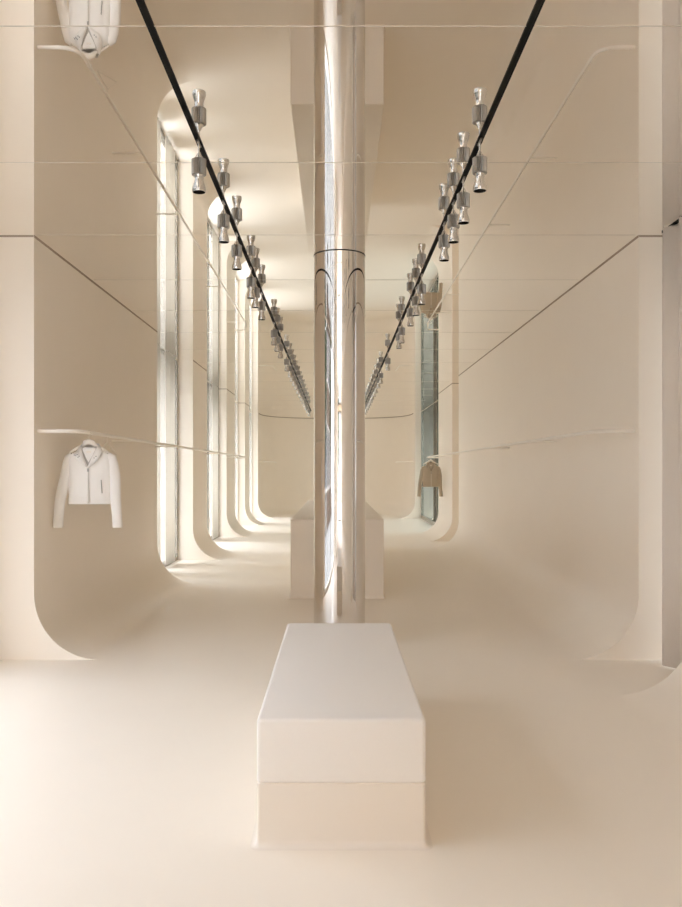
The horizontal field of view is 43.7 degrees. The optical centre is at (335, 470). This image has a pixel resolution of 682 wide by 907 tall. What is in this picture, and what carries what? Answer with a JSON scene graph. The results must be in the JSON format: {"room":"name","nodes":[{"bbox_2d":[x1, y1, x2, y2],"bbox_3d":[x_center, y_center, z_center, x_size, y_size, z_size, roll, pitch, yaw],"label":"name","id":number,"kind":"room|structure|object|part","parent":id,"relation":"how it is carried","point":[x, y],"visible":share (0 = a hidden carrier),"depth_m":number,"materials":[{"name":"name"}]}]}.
{"room":"clothing store","nodes":[
{"label":"clothing store","id":0,"kind":"room"},
{"bbox_2d":[0,237,194,659],"bbox_3d":[-2.445,-0.155,8.175,1.510,3.050,4.190,0,0,0],"label":"wall","id":1,"kind":"structure","parent":0,"point":[72,356],"depth_m":6.76,"materials":[{"name":"beige paint"}]},
{"bbox_2d":[0,236,33,236],"bbox_3d":[-2.456,-1.677,6.079,0.588,0.007,0.002,0,0,0],"label":"trim","id":2,"kind":"structure","parent":1,"relation":"attached to","point":[0,236],"depth_m":6.08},
{"bbox_2d":[34,236,156,331],"bbox_3d":[-2.159,-1.675,8.175,0.002,0.009,4.190,0,0,0],"label":"trim","id":3,"kind":"structure","parent":1,"relation":"attached to","point":[34,236],"depth_m":7.41,"materials":[{"name":"grey metal"}]},
{"bbox_2d":[37,429,245,457],"bbox_3d":[-2.048,-0.290,12.330,0.384,0.028,12.368,0,0,0],"label":"hanging rail","id":4,"kind":"object","parent":1,"relation":"attached to","point":[125,439],"visible":1,"depth_m":7.68,"materials":[{"name":"beige metal"}]},
{"bbox_2d":[69,430,108,452],"bbox_3d":[-1.870,-0.223,6.440,0.306,0.176,0.034,0,0,0],"label":"clothes hanger","id":5,"kind":"object","parent":4,"relation":"hanging from","point":[89,441],"visible":0.94,"depth_m":6.43,"materials":[{"name":"beige plastic"}]},
{"bbox_2d":[53,443,122,527],"bbox_3d":[-1.875,0.109,6.430,0.527,0.637,0.153,0,0,0],"label":"jacket","id":6,"kind":"object","parent":5,"relation":"hanging from","point":[91,475],"visible":1,"depth_m":6.39,"materials":[{"name":"white fabric"}]},
{"bbox_2d":[160,348,177,566],"bbox_3d":[-2.435,-0.165,11.585,0.070,3.030,2.630,0,0,0],"label":"window","id":7,"kind":"structure","parent":1,"relation":"in","point":[162,352],"depth_m":12.00,"materials":[{"name":"glass"}]},
{"bbox_3d":[-2.435,-0.189,11.585,0.001,2.958,2.630,0,0,0],"label":"glass","id":8,"kind":"part","parent":7,"relation":"part of","materials":[{"name":"clear glass"}]},
{"bbox_2d":[178,360,234,559],"bbox_3d":[-2.450,-0.155,13.600,1.500,3.050,1.400,0,0,0],"label":"wall","id":9,"kind":"structure","parent":0,"point":[195,542],"depth_m":12.90,"materials":[{"name":"beige paint"}]},
{"bbox_2d":[198,362,473,362],"bbox_3d":[0.000,-1.680,13.150,4.260,0.002,0.004,0,0,0],"label":"trim","id":10,"kind":"structure","parent":9,"relation":"attached to","point":[198,362],"depth_m":13.15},
{"bbox_2d":[219,389,254,536],"bbox_3d":[-2.485,-0.155,18.125,1.430,3.050,1.450,0,0,0],"label":"wall","id":11,"kind":"structure","parent":0,"point":[229,526],"depth_m":17.40,"materials":[{"name":"beige paint"}]},
{"bbox_2d":[207,381,218,539],"bbox_3d":[-2.435,-0.165,15.850,0.070,3.030,3.100,0,0,0],"label":"window","id":12,"kind":"structure","parent":11,"relation":"in","point":[209,385],"depth_m":16.49,"materials":[{"name":"glass"}]},
{"bbox_3d":[-2.435,-0.189,15.850,0.001,2.958,3.100,0,0,0],"label":"glass","id":13,"kind":"part","parent":12,"relation":"part of","materials":[{"name":"clear glass"}]},
{"bbox_2d":[235,401,237,520],"bbox_3d":[-2.455,-0.165,19.925,0.070,3.030,2.150,0,0,0],"label":"window","id":14,"kind":"structure","parent":11,"relation":"in","point":[236,403],"depth_m":20.95,"materials":[{"name":"white glass"}]},
{"bbox_3d":[-2.455,-0.189,19.925,0.001,2.958,2.150,0,0,0],"label":"glass","id":15,"kind":"part","parent":14,"relation":"part of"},
{"bbox_2d":[238,403,266,525],"bbox_3d":[-2.490,-0.155,21.550,1.420,3.050,1.100,0,0,0],"label":"wall","id":16,"kind":"structure","parent":0,"point":[245,517],"depth_m":21.00,"materials":[{"name":"beige paint"}]},
{"bbox_2d":[249,411,251,512],"bbox_3d":[-2.455,-0.165,23.300,0.070,3.030,2.400,0,0,0],"label":"window","id":17,"kind":"structure","parent":16,"relation":"in","point":[250,413],"depth_m":24.41,"materials":[{"name":"white glass"}]},
{"bbox_3d":[-2.455,-0.189,23.300,0.001,2.958,2.400,0,0,0],"label":"glass","id":18,"kind":"part","parent":17,"relation":"part of","materials":[{"name":"clear glass"}]},
{"bbox_2d":[252,412,420,517],"bbox_3d":[0.000,-0.155,25.847,5.220,3.050,3.306,0,0,0],"label":"wall","id":19,"kind":"structure","parent":0,"point":[282,487],"depth_m":26.53,"materials":[{"name":"beige paint"}]},
{"bbox_2d":[260,414,411,418],"bbox_3d":[0.000,-1.674,25.971,4.510,0.012,2.349,0,0,0],"label":"trim","id":20,"kind":"structure","parent":19,"relation":"attached to","point":[260,414],"depth_m":26.63,"materials":[{"name":"grey metal"}]},
{"bbox_2d":[0,0,681,417],"bbox_3d":[0.000,-1.740,8.850,6.400,0.120,37.500,0,0,0],"label":"ceiling","id":21,"kind":"structure","parent":0,"point":[139,232],"depth_m":4.60,"materials":[{"name":"paint"}]},
{"bbox_2d":[157,344,160,558],"bbox_3d":[-2.360,-0.183,11.051,0.030,2.986,0.702,0,0,0],"label":"sheer curtain","id":22,"kind":"object","parent":21,"relation":"hanging from","point":[158,346],"visible":0.23,"depth_m":11.32,"materials":[{"name":"white fabric"}]},
{"bbox_2d":[165,350,174,564],"bbox_3d":[-2.360,-0.183,12.101,0.030,2.986,0.642,0,0,0],"label":"sheer curtain","id":23,"kind":"object","parent":21,"relation":"hanging from","point":[169,358],"visible":1,"depth_m":12.00,"materials":[{"name":"white fabric"}]},
{"bbox_2d":[212,383,217,539],"bbox_3d":[-2.360,-0.183,16.626,0.030,2.986,0.752,0,0,0],"label":"sheer curtain","id":24,"kind":"object","parent":21,"relation":"hanging from","point":[214,387],"visible":1,"depth_m":16.48,"materials":[{"name":"white fabric"}]},
{"bbox_2d":[135,0,310,410],"bbox_3d":[-0.700,-1.677,7.710,0.027,0.006,32.220,0,0,0],"label":"track","id":25,"kind":"object","parent":21,"relation":"attached to","point":[142,7],"visible":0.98,"depth_m":4.09,"materials":[{"name":"black metal"}]},
{"bbox_2d":[191,139,205,193],"bbox_3d":[-0.700,-1.550,4.340,0.076,0.254,0.076,0,0,-43],"label":"spotlight","id":26,"kind":"object","parent":25,"relation":"attached to","point":[198,163],"visible":1,"depth_m":4.32,"materials":[{"name":"metal"}]},
{"bbox_3d":[-0.700,-1.466,4.340,0.070,0.086,0.070,0,0,0],"label":"lamp shade","id":27,"kind":"part","parent":26,"relation":"part of","materials":[{"name":"metal"}]},
{"bbox_2d":[217,199,229,243],"bbox_3d":[-0.700,-1.550,5.290,0.076,0.254,0.076,0,0,-43],"label":"spotlight","id":28,"kind":"object","parent":25,"relation":"attached to","point":[223,219],"visible":1,"depth_m":5.27,"materials":[{"name":"metal"}]},
{"bbox_3d":[-0.700,-1.466,5.290,0.070,0.086,0.070,0,0,0],"label":"lamp shade","id":29,"kind":"part","parent":28,"relation":"part of","materials":[{"name":"metal"}]},
{"bbox_2d":[231,232,241,269],"bbox_3d":[-0.700,-1.550,6.000,0.076,0.254,0.076,0,0,-43],"label":"spotlight","id":30,"kind":"object","parent":25,"relation":"attached to","point":[236,249],"visible":1,"depth_m":5.98,"materials":[{"name":"metal"}]},
{"bbox_3d":[-0.700,-1.466,6.000,0.070,0.086,0.070,0,0,0],"label":"lamp shade","id":31,"kind":"part","parent":30,"relation":"part of","materials":[{"name":"metal"}]},
{"bbox_2d":[246,266,255,298],"bbox_3d":[-0.700,-1.550,7.000,0.076,0.254,0.076,0,0,-43],"label":"spotlight","id":32,"kind":"object","parent":25,"relation":"attached to","point":[250,281],"visible":1,"depth_m":6.98,"materials":[{"name":"metal"}]},
{"bbox_3d":[-0.700,-1.466,7.000,0.070,0.086,0.070,0,0,0],"label":"lamp shade","id":33,"kind":"part","parent":32,"relation":"part of","materials":[{"name":"metal"}]},
{"bbox_2d":[252,277,259,307],"bbox_3d":[-0.700,-1.550,7.400,0.076,0.254,0.076,0,0,-43],"label":"spotlight","id":34,"kind":"object","parent":25,"relation":"attached to","point":[255,304],"visible":0.81,"depth_m":7.38,"materials":[{"name":"metal"}]},
{"bbox_3d":[-0.700,-1.466,7.400,0.070,0.086,0.070,0,0,0],"label":"lamp shade","id":35,"kind":"part","parent":34,"relation":"part of","materials":[{"name":"metal"}]},
{"bbox_2d":[258,292,265,319],"bbox_3d":[-0.700,-1.550,8.000,0.076,0.254,0.076,0,0,-43],"label":"spotlight","id":36,"kind":"object","parent":25,"relation":"attached to","point":[262,303],"visible":0.96,"depth_m":7.98,"materials":[{"name":"metal"}]},
{"bbox_3d":[-0.700,-1.466,8.000,0.070,0.086,0.070,0,0,0],"label":"lamp shade","id":37,"kind":"part","parent":36,"relation":"part of","materials":[{"name":"metal"}]},
{"bbox_2d":[271,322,276,344],"bbox_3d":[-0.700,-1.550,9.600,0.076,0.254,0.076,0,0,-43],"label":"spotlight","id":38,"kind":"object","parent":25,"relation":"attached to","point":[273,331],"visible":1,"depth_m":9.57,"materials":[{"name":"metal"}]},
{"bbox_3d":[-0.700,-1.466,9.600,0.070,0.086,0.070,0,0,0],"label":"lamp shade","id":39,"kind":"part","parent":38,"relation":"part of","materials":[{"name":"metal"}]},
{"bbox_2d":[274,329,279,351],"bbox_3d":[-0.700,-1.550,10.100,0.076,0.254,0.076,0,0,-43],"label":"spotlight","id":40,"kind":"object","parent":25,"relation":"attached to","point":[276,349],"visible":0.75,"depth_m":10.08,"materials":[{"name":"metal"}]},
{"bbox_3d":[-0.700,-1.466,10.100,0.070,0.086,0.070,0,0,0],"label":"lamp shade","id":41,"kind":"part","parent":40,"relation":"part of","materials":[{"name":"metal"}]},
{"bbox_2d":[278,337,282,357],"bbox_3d":[-0.700,-1.550,10.700,0.076,0.254,0.076,0,0,-43],"label":"spotlight","id":42,"kind":"object","parent":25,"relation":"attached to","point":[280,355],"visible":0.88,"depth_m":10.67,"materials":[{"name":"metal"}]},
{"bbox_2d":[284,353,288,370],"bbox_3d":[-0.700,-1.550,12.100,0.076,0.254,0.076,0,0,-43],"label":"spotlight","id":43,"kind":"object","parent":25,"relation":"attached to","point":[286,360],"visible":1,"depth_m":12.07,"materials":[{"name":"metal"}]},
{"bbox_2d":[288,360,291,376],"bbox_3d":[-0.700,-1.550,12.900,0.076,0.254,0.076,0,0,-43],"label":"spotlight","id":44,"kind":"object","parent":25,"relation":"attached to","point":[289,366],"visible":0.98,"depth_m":12.88,"materials":[{"name":"metal"}]},
{"bbox_2d":[290,365,293,381],"bbox_3d":[-0.700,-1.550,13.500,0.076,0.254,0.076,0,0,-43],"label":"spotlight","id":45,"kind":"object","parent":25,"relation":"attached to","point":[292,372],"visible":0.78,"depth_m":13.47,"materials":[{"name":"metal"}]},
{"bbox_2d":[292,374,295,385],"bbox_3d":[-0.700,-1.550,14.200,0.076,0.254,0.076,0,0,-43],"label":"spotlight","id":46,"kind":"object","parent":25,"relation":"attached to","point":[294,376],"visible":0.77,"depth_m":14.18,"materials":[{"name":"metal"}]},
{"bbox_2d":[247,400,424,400],"bbox_3d":[0.000,-1.680,20.250,4.260,0.002,0.004,0,0,0],"label":"trim","id":47,"kind":"structure","parent":21,"relation":"attached to","point":[247,400],"depth_m":20.25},
{"bbox_2d":[0,26,681,26],"bbox_3d":[0.000,-1.680,3.210,4.260,0.002,0.004,0,0,0],"label":"trim","id":48,"kind":"structure","parent":21,"relation":"attached to","point":[0,26],"depth_m":3.21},
{"bbox_2d":[0,162,681,162],"bbox_3d":[0.000,-1.680,4.630,4.260,0.002,0.004,0,0,0],"label":"trim","id":49,"kind":"structure","parent":21,"relation":"attached to","point":[0,162],"depth_m":4.63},
{"bbox_2d":[365,0,544,404],"bbox_3d":[0.731,-1.677,7.710,0.027,0.006,32.220,0,0,0],"label":"track","id":50,"kind":"object","parent":21,"relation":"attached to","point":[538,6],"visible":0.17,"depth_m":4.07,"materials":[{"name":"black metal"}]},
{"bbox_2d":[374,382,377,392],"bbox_3d":[0.731,-1.550,15.500,0.076,0.254,0.076,0,0,-43],"label":"spotlight","id":51,"kind":"object","parent":50,"relation":"attached to","point":[375,384],"visible":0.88,"depth_m":15.47,"materials":[{"name":"metal"}]},
{"bbox_2d":[376,373,380,387],"bbox_3d":[0.731,-1.550,14.600,0.076,0.254,0.076,0,0,-43],"label":"spotlight","id":52,"kind":"object","parent":50,"relation":"attached to","point":[378,378],"visible":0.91,"depth_m":14.57,"materials":[{"name":"metal"}]},
{"bbox_2d":[379,371,382,383],"bbox_3d":[0.731,-1.550,13.800,0.076,0.254,0.076,0,0,-43],"label":"spotlight","id":53,"kind":"object","parent":50,"relation":"attached to","point":[380,373],"visible":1,"depth_m":13.78,"materials":[{"name":"metal"}]},
{"bbox_2d":[385,352,389,369],"bbox_3d":[0.731,-1.550,12.000,0.076,0.254,0.076,0,0,-43],"label":"spotlight","id":54,"kind":"object","parent":50,"relation":"attached to","point":[387,359],"visible":1,"depth_m":11.98,"materials":[{"name":"metal"}]},
{"bbox_2d":[396,326,401,348],"bbox_3d":[0.731,-1.550,9.860,0.076,0.254,0.076,0,0,-43],"label":"spotlight","id":55,"kind":"object","parent":50,"relation":"attached to","point":[398,346],"visible":0.67,"depth_m":9.83,"materials":[{"name":"metal"}]},
{"bbox_3d":[0.731,-1.466,9.860,0.070,0.086,0.070,0,0,0],"label":"lamp shade","id":56,"kind":"part","parent":55,"relation":"part of","materials":[{"name":"metal"}]},
{"bbox_2d":[398,319,404,342],"bbox_3d":[0.731,-1.550,9.450,0.076,0.254,0.076,0,0,-43],"label":"spotlight","id":57,"kind":"object","parent":50,"relation":"attached to","point":[401,330],"visible":1,"depth_m":9.43,"materials":[{"name":"metal"}]},
{"bbox_3d":[0.731,-1.466,9.450,0.070,0.086,0.070,0,0,0],"label":"lamp shade","id":58,"kind":"part","parent":57,"relation":"part of","materials":[{"name":"metal"}]},
{"bbox_2d":[407,299,413,326],"bbox_3d":[0.731,-1.550,8.340,0.076,0.254,0.076,0,0,-43],"label":"spotlight","id":59,"kind":"object","parent":50,"relation":"attached to","point":[410,322],"visible":0.98,"depth_m":8.32,"materials":[{"name":"metal"}]},
{"bbox_3d":[0.731,-1.466,8.340,0.070,0.086,0.070,0,0,0],"label":"lamp shade","id":60,"kind":"part","parent":59,"relation":"part of","materials":[{"name":"metal"}]},
{"bbox_2d":[412,286,419,315],"bbox_3d":[0.731,-1.550,7.770,0.076,0.254,0.076,0,0,-43],"label":"spotlight","id":61,"kind":"object","parent":50,"relation":"attached to","point":[415,297],"visible":0.98,"depth_m":7.75,"materials":[{"name":"metal"}]},
{"bbox_3d":[0.731,-1.466,7.770,0.070,0.086,0.070,0,0,0],"label":"lamp shade","id":62,"kind":"part","parent":61,"relation":"part of","materials":[{"name":"metal"}]},
{"bbox_2d":[417,273,425,304],"bbox_3d":[0.731,-1.550,7.260,0.076,0.254,0.076,0,0,-43],"label":"spotlight","id":63,"kind":"object","parent":50,"relation":"attached to","point":[421,287],"visible":1,"depth_m":7.24,"materials":[{"name":"metal"}]},
{"bbox_3d":[0.731,-1.466,7.260,0.070,0.086,0.070,0,0,0],"label":"lamp shade","id":64,"kind":"part","parent":63,"relation":"part of","materials":[{"name":"metal"}]},
{"bbox_2d":[438,221,449,261],"bbox_3d":[0.731,-1.550,5.750,0.076,0.254,0.076,0,0,-43],"label":"spotlight","id":65,"kind":"object","parent":50,"relation":"attached to","point":[443,244],"visible":0.99,"depth_m":5.73,"materials":[{"name":"metal"}]},
{"bbox_3d":[0.731,-1.466,5.750,0.070,0.086,0.070,0,0,0],"label":"lamp shade","id":66,"kind":"part","parent":65,"relation":"part of","materials":[{"name":"metal"}]},
{"bbox_2d":[447,199,459,243],"bbox_3d":[0.731,-1.550,5.290,0.076,0.254,0.076,0,0,-43],"label":"spotlight","id":67,"kind":"object","parent":50,"relation":"attached to","point":[452,225],"visible":1,"depth_m":5.27,"materials":[{"name":"metal"}]},
{"bbox_3d":[0.731,-1.466,5.290,0.070,0.086,0.070,0,0,0],"label":"lamp shade","id":68,"kind":"part","parent":67,"relation":"part of","materials":[{"name":"metal"}]},
{"bbox_2d":[457,176,469,224],"bbox_3d":[0.731,-1.550,4.880,0.076,0.254,0.076,0,0,-43],"label":"spotlight","id":69,"kind":"object","parent":50,"relation":"attached to","point":[463,197],"visible":1,"depth_m":4.86,"materials":[{"name":"metal"}]},
{"bbox_3d":[0.731,-1.466,4.880,0.070,0.086,0.070,0,0,0],"label":"lamp shade","id":70,"kind":"part","parent":69,"relation":"part of","materials":[{"name":"metal"}]},
{"bbox_2d":[472,138,486,192],"bbox_3d":[0.731,-1.550,4.320,0.076,0.254,0.076,0,0,-43],"label":"spotlight","id":71,"kind":"object","parent":50,"relation":"attached to","point":[479,162],"visible":1,"depth_m":4.30,"materials":[{"name":"metal"}]},
{"bbox_3d":[0.731,-1.466,4.320,0.070,0.086,0.070,0,0,0],"label":"lamp shade","id":72,"kind":"part","parent":71,"relation":"part of","materials":[{"name":"metal"}]},
{"bbox_2d":[662,217,681,667],"bbox_3d":[2.306,-0.171,5.587,0.085,3.018,0.778,0,0,-4],"label":"curtain","id":73,"kind":"object","parent":21,"relation":"hanging from","point":[672,235],"visible":0.9,"depth_m":5.79,"materials":[{"name":"fabric"}]},
{"bbox_2d":[0,515,681,906],"bbox_3d":[0.000,1.500,8.850,6.400,0.300,37.500,0,0,0],"label":"floor","id":74,"kind":"structure","parent":0,"point":[128,776],"depth_m":3.96,"materials":[{"name":"beige paint"}]},
{"bbox_2d":[288,500,385,598],"bbox_3d":[0.012,0.930,12.000,1.045,0.840,6.120,0,0,0],"label":"counter","id":75,"kind":"object","parent":74,"relation":"on","point":[302,522],"depth_m":8.97,"materials":[{"name":"paint"}]},
{"bbox_2d":[314,250,364,622],"bbox_3d":[0.027,-0.165,6.650,0.405,3.030,0.405,0,0,0],"label":"column","id":76,"kind":"structure","parent":74,"relation":"on","point":[339,275],"depth_m":6.48,"materials":[{"name":"silver metal"}]},
{"bbox_2d":[250,623,432,850],"bbox_3d":[0.019,1.120,4.015,0.659,0.460,1.985,0,0,0],"label":"bench","id":77,"kind":"object","parent":74,"relation":"on","point":[341,723],"visible":1,"depth_m":3.05,"materials":[{"name":"paint"}]},
{"bbox_2d":[257,623,425,782],"bbox_3d":[0.019,1.005,4.015,0.608,0.230,1.934,0,0,0],"label":"cushion","id":78,"kind":"object","parent":77,"relation":"on","point":[341,704],"depth_m":3.13,"materials":[{"name":"leather"}]},
{"bbox_2d":[417,384,458,540],"bbox_3d":[2.480,-0.155,17.400,1.440,3.050,2.200,0,0,0],"label":"wall","id":79,"kind":"structure","parent":0,"point":[445,527],"depth_m":16.70,"materials":[{"name":"beige paint"}]},
{"bbox_2d":[421,401,437,524],"bbox_3d":[2.455,-0.165,21.350,0.070,3.030,5.700,0,0,0],"label":"window","id":80,"kind":"structure","parent":79,"relation":"in","point":[429,416],"depth_m":22.32,"materials":[{"name":"glass"}]},
{"bbox_3d":[2.455,-0.209,21.350,0.001,2.918,5.700,0,0,0],"label":"glass","id":81,"kind":"part","parent":80,"relation":"part of","materials":[{"name":"clear glass"}]},
{"bbox_2d":[432,237,681,745],"bbox_3d":[2.447,-0.155,2.700,1.505,3.050,24.600,0,0,0],"label":"wall","id":82,"kind":"structure","parent":0,"point":[566,533],"depth_m":7.38,"materials":[{"name":"beige paint"}]},
{"bbox_2d":[132,310,539,310],"bbox_3d":[0.000,-1.680,8.890,4.260,0.002,0.004,0,0,0],"label":"trim","id":83,"kind":"structure","parent":82,"relation":"attached to","point":[132,310],"depth_m":8.89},
{"bbox_2d":[160,332,511,332],"bbox_3d":[0.000,-1.680,10.310,4.260,0.002,0.004,0,0,0],"label":"trim","id":84,"kind":"structure","parent":82,"relation":"attached to","point":[160,332],"depth_m":10.31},
{"bbox_2d":[427,429,634,457],"bbox_3d":[2.063,-0.290,12.305,0.354,0.028,12.318,0,0,0],"label":"hanging rail","id":85,"kind":"object","parent":82,"relation":"attached to","point":[598,430],"visible":0.99,"depth_m":7.56,"materials":[{"name":"beige metal"}]},
{"bbox_3d":[1.960,-0.223,17.600,0.306,0.176,0.034,0,0,0],"label":"clothes hanger","id":86,"kind":"object","parent":85,"relation":"hanging from","visible":0},
{"bbox_2d":[417,462,442,496],"bbox_3d":[1.945,0.170,17.589,0.530,0.714,0.160,0,0,0],"label":"jacket","id":87,"kind":"object","parent":86,"relation":"hanging from","point":[430,475],"visible":1,"depth_m":17.55,"materials":[{"name":"beige fabric"}]},
{"bbox_2d":[459,236,638,375],"bbox_3d":[2.164,-1.675,10.540,0.002,0.009,8.920,0,0,0],"label":"trim","id":88,"kind":"structure","parent":82,"relation":"attached to","point":[638,236],"depth_m":7.93,"materials":[{"name":"grey metal"}]}
]}

